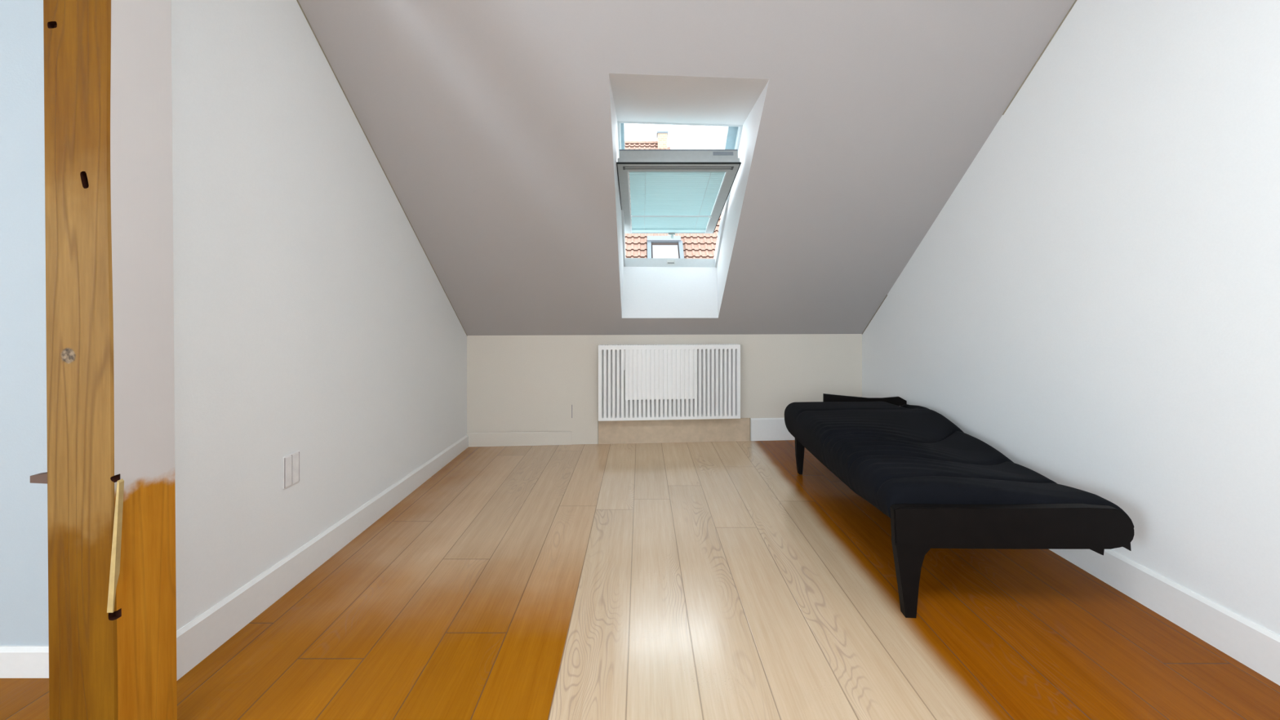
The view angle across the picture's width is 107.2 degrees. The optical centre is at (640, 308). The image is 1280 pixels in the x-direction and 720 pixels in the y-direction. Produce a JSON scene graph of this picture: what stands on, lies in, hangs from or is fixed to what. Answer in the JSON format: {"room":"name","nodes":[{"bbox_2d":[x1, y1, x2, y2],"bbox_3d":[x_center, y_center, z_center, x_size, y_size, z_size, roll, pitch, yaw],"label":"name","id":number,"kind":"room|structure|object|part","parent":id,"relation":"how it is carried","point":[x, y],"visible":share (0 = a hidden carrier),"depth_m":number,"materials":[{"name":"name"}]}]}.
{"room":"bedroom","nodes":[
{"label":"bedroom","id":0,"kind":"room"},
{"bbox_2d":[0,0,48,645],"bbox_3d":[-2.252,-0.350,1.494,1.496,2.940,0.152,0,0,0],"label":"wall","id":1,"kind":"structure","parent":0,"point":[24,530],"depth_m":1.42,"materials":[{"name":"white paint"}]},
{"bbox_2d":[0,645,48,678],"bbox_3d":[-2.252,1.056,1.411,1.496,0.088,0.013,0,0,0],"label":"baseboard","id":2,"kind":"structure","parent":1,"relation":"attached to","point":[15,661],"depth_m":1.41,"materials":[{"name":"white paint"}]},
{"bbox_2d":[171,0,466,631],"bbox_3d":[-1.444,-0.274,2.566,0.120,2.789,2.422,0,0,0],"label":"wall","id":3,"kind":"structure","parent":0,"point":[312,317],"depth_m":1.81,"materials":[{"name":"white paint"}]},
{"bbox_2d":[282,450,299,488],"bbox_3d":[-1.380,0.636,1.865,0.008,0.124,0.085,0,0,0],"label":"outlet plate","id":4,"kind":"object","parent":3,"relation":"attached to","point":[291,463],"visible":1,"depth_m":1.85,"materials":[{"name":"white plastic"}]},
{"bbox_2d":[176,434,468,679],"bbox_3d":[-1.377,1.030,2.556,0.013,0.140,2.402,0,0,0],"label":"baseboard","id":5,"kind":"structure","parent":3,"relation":"attached to","point":[198,638],"depth_m":1.81,"materials":[{"name":"white paint"}]},
{"bbox_2d":[296,0,466,335],"bbox_3d":[-1.383,-0.709,2.575,0.003,1.855,2.364,0,0,0],"label":"trim","id":6,"kind":"structure","parent":3,"relation":"attached to","point":[296,0],"depth_m":2.40,"materials":[{"name":"white paint"}]},
{"bbox_2d":[0,440,1279,719],"bbox_3d":[-0.561,1.140,0.725,5.077,0.080,6.850,0,0,0],"label":"floor","id":7,"kind":"structure","parent":0,"point":[702,580],"depth_m":1.65,"materials":[{"name":"brown wood"}]},
{"bbox_2d":[30,0,177,719],"bbox_3d":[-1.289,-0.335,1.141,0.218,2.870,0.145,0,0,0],"label":"door","id":8,"kind":"structure","parent":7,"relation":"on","point":[109,477],"depth_m":1.07,"materials":[{"name":"wood"}]},
{"bbox_2d":[784,393,1134,617],"bbox_3d":[1.383,0.853,2.507,0.863,0.494,1.709,0,0,4],"label":"daybed","id":9,"kind":"object","parent":7,"relation":"on","point":[939,485],"visible":1,"depth_m":1.76,"materials":[{"name":"black fabric"}]},
{"bbox_3d":[1.062,0.950,3.151,0.064,0.300,0.040,0,0,4],"label":"leg","id":10,"kind":"part","parent":9,"relation":"part of","materials":[{"name":"black wood"}]},
{"bbox_3d":[1.583,0.653,3.342,0.568,0.094,0.018,0,0,4],"label":"headboard","id":11,"kind":"part","parent":9,"relation":"part of","materials":[{"name":"black wood"}]},
{"bbox_3d":[0.980,0.968,1.695,0.142,0.264,0.036,0,0,4],"label":"leg","id":12,"kind":"part","parent":9,"relation":"part of","materials":[{"name":"black wood"}]},
{"bbox_3d":[1.384,0.747,2.514,0.862,0.263,1.650,0,0,4],"label":"mattress","id":13,"kind":"part","parent":9,"relation":"part of","materials":[{"name":"black fabric"}]},
{"bbox_2d":[466,333,862,444],"bbox_3d":[0.246,0.618,3.957,3.483,1.005,0.150,0,0,-4],"label":"wall","id":14,"kind":"structure","parent":0,"point":[515,383],"depth_m":3.83,"materials":[{"name":"white paint"}]},
{"bbox_2d":[466,431,571,447],"bbox_3d":[-0.972,1.041,3.787,0.827,0.118,0.009,0,0,-4],"label":"baseboard","id":15,"kind":"structure","parent":14,"relation":"attached to","point":[522,437],"depth_m":3.78,"materials":[{"name":"white paint"}]},
{"bbox_2d":[570,403,573,419],"bbox_3d":[-0.559,0.830,3.818,0.026,0.130,0.004,0,0,-4],"label":"wall slot","id":16,"kind":"object","parent":14,"relation":"attached to","point":[571,404],"visible":1,"depth_m":3.82,"materials":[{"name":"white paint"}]},
{"bbox_2d":[598,343,740,421],"bbox_3d":[0.233,0.592,3.831,1.153,0.599,0.099,0,0,-4],"label":"radiator","id":17,"kind":"object","parent":14,"relation":"attached to","point":[637,382],"visible":1,"depth_m":3.78,"materials":[{"name":"white metal"}]},
{"bbox_2d":[598,343,740,346],"bbox_3d":[0.234,0.296,3.821,1.153,0.008,0.076,0,0,-4],"label":"grille","id":18,"kind":"object","parent":17,"relation":"attached to","point":[706,344],"depth_m":3.81,"materials":[{"name":"white metal"}]},
{"bbox_2d":[598,417,750,444],"bbox_3d":[0.280,1.005,3.880,1.254,0.190,0.010,0,0,-4],"label":"trim","id":19,"kind":"structure","parent":14,"relation":"attached to","point":[616,432],"depth_m":3.87,"materials":[{"name":"beige wood"}]},
{"bbox_2d":[751,417,795,440],"bbox_3d":[1.396,1.007,3.964,0.966,0.186,0.012,0,0,-4],"label":"baseboard","id":20,"kind":"structure","parent":14,"relation":"attached to","point":[762,428],"depth_m":3.93,"materials":[{"name":"white paint"}]},
{"bbox_2d":[297,0,1075,335],"bbox_3d":[0.246,-0.974,2.779,3.501,2.377,3.200,0,0,0],"label":"ceiling","id":21,"kind":"structure","parent":0,"point":[492,125],"depth_m":2.46,"materials":[{"name":"white paint"}]},
{"bbox_2d":[616,120,742,266],"bbox_3d":[0.244,-0.738,3.407,0.835,0.985,1.246,0,0,0],"label":"window","id":22,"kind":"structure","parent":21,"relation":"attached to","point":[672,192],"depth_m":3.13,"materials":[{"name":"metal"}]},
{"bbox_3d":[-0.077,-0.727,3.354,0.006,0.226,0.964,0,0,0],"label":"guide rail","id":23,"kind":"part","parent":22,"relation":"part of","materials":[{"name":"white metal"}]},
{"bbox_3d":[0.028,-0.726,3.339,0.002,0.214,0.924,0,0,0],"label":"ladder cord","id":24,"kind":"part","parent":22,"relation":"part of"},
{"bbox_3d":[0.223,-0.632,3.809,0.604,0.027,0.054,0,0,0],"label":"rail","id":25,"kind":"part","parent":22,"relation":"part of","materials":[{"name":"white"}]},
{"bbox_2d":[629,172,724,228],"bbox_3d":[0.223,-0.743,3.335,0.592,0.214,0.912,0,0,0],"label":"blind","id":26,"kind":"object","parent":22,"relation":"attached to","point":[659,200],"depth_m":3.27,"materials":[{"name":"teal fabric"}]},
{"bbox_3d":[0.223,-0.844,2.881,0.608,0.022,0.017,0,0,0],"label":"head rail","id":27,"kind":"part","parent":22,"relation":"part of","materials":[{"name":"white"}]},
{"bbox_3d":[0.223,-0.751,3.324,0.724,0.277,1.068,0,0,0],"label":"sash","id":28,"kind":"part","parent":22,"relation":"part of","materials":[{"name":"grey paint"}]},
{"bbox_3d":[0.428,-0.726,3.339,0.002,0.214,0.924,0,0,0],"label":"ladder cord","id":29,"kind":"part","parent":22,"relation":"part of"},
{"bbox_3d":[0.523,-0.727,3.354,0.006,0.226,0.964,0,0,0],"label":"guide rail","id":30,"kind":"part","parent":22,"relation":"part of","materials":[{"name":"white metal"}]},
{"bbox_3d":[0.488,-0.920,2.806,0.120,0.024,0.010,0,0,0],"label":"type plate","id":31,"kind":"part","parent":22,"relation":"part of","materials":[{"name":"grey metal"}]},
{"bbox_2d":[862,0,1279,635],"bbox_3d":[1.952,-0.350,0.714,0.150,2.940,6.627,0,0,0],"label":"wall","id":32,"kind":"structure","parent":0,"point":[1094,303],"depth_m":1.80,"materials":[{"name":"white paint"}]},
{"bbox_2d":[862,294,887,334],"bbox_3d":[1.876,0.057,3.800,0.003,0.326,0.413,0,0,0],"label":"trim","id":33,"kind":"structure","parent":32,"relation":"attached to","point":[886,295],"depth_m":3.78,"materials":[{"name":"white paint"}]},
{"bbox_2d":[1002,0,1076,115],"bbox_3d":[1.876,-1.196,2.203,0.003,0.387,0.492,0,0,0],"label":"trim","id":34,"kind":"structure","parent":32,"relation":"attached to","point":[1074,2],"depth_m":2.21,"materials":[{"name":"white paint"}]},
{"bbox_2d":[1049,549,1279,685],"bbox_3d":[1.870,1.025,0.704,0.014,0.150,6.607,0,0,0],"label":"baseboard","id":35,"kind":"structure","parent":32,"relation":"attached to","point":[1251,644],"depth_m":1.60,"materials":[{"name":"white paint"}]},
{"label":"outside","id":36,"kind":"structure","parent":0,"visible":0},
{"bbox_2d":[624,131,721,258],"bbox_3d":[0.390,-0.240,16.474,13.380,14.680,8.851,0,0,0],"label":"neighbouring house","id":37,"kind":"structure","parent":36,"point":[683,246],"depth_m":15.41,"materials":[{"name":"tile"}]},
{"bbox_2d":[647,235,680,241],"bbox_3d":[0.750,-2.284,15.436,1.100,0.210,0.210,0,0,0],"label":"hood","id":38,"kind":"object","parent":37,"relation":"attached to","point":[650,238],"depth_m":15.38,"materials":[{"name":"white metal"}]},
{"bbox_3d":[0.775,-1.594,14.796,0.810,0.904,0.904,0,0,0],"label":"pane","id":39,"kind":"part","parent":37,"relation":"part of","materials":[{"name":"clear glass"}]}
]}

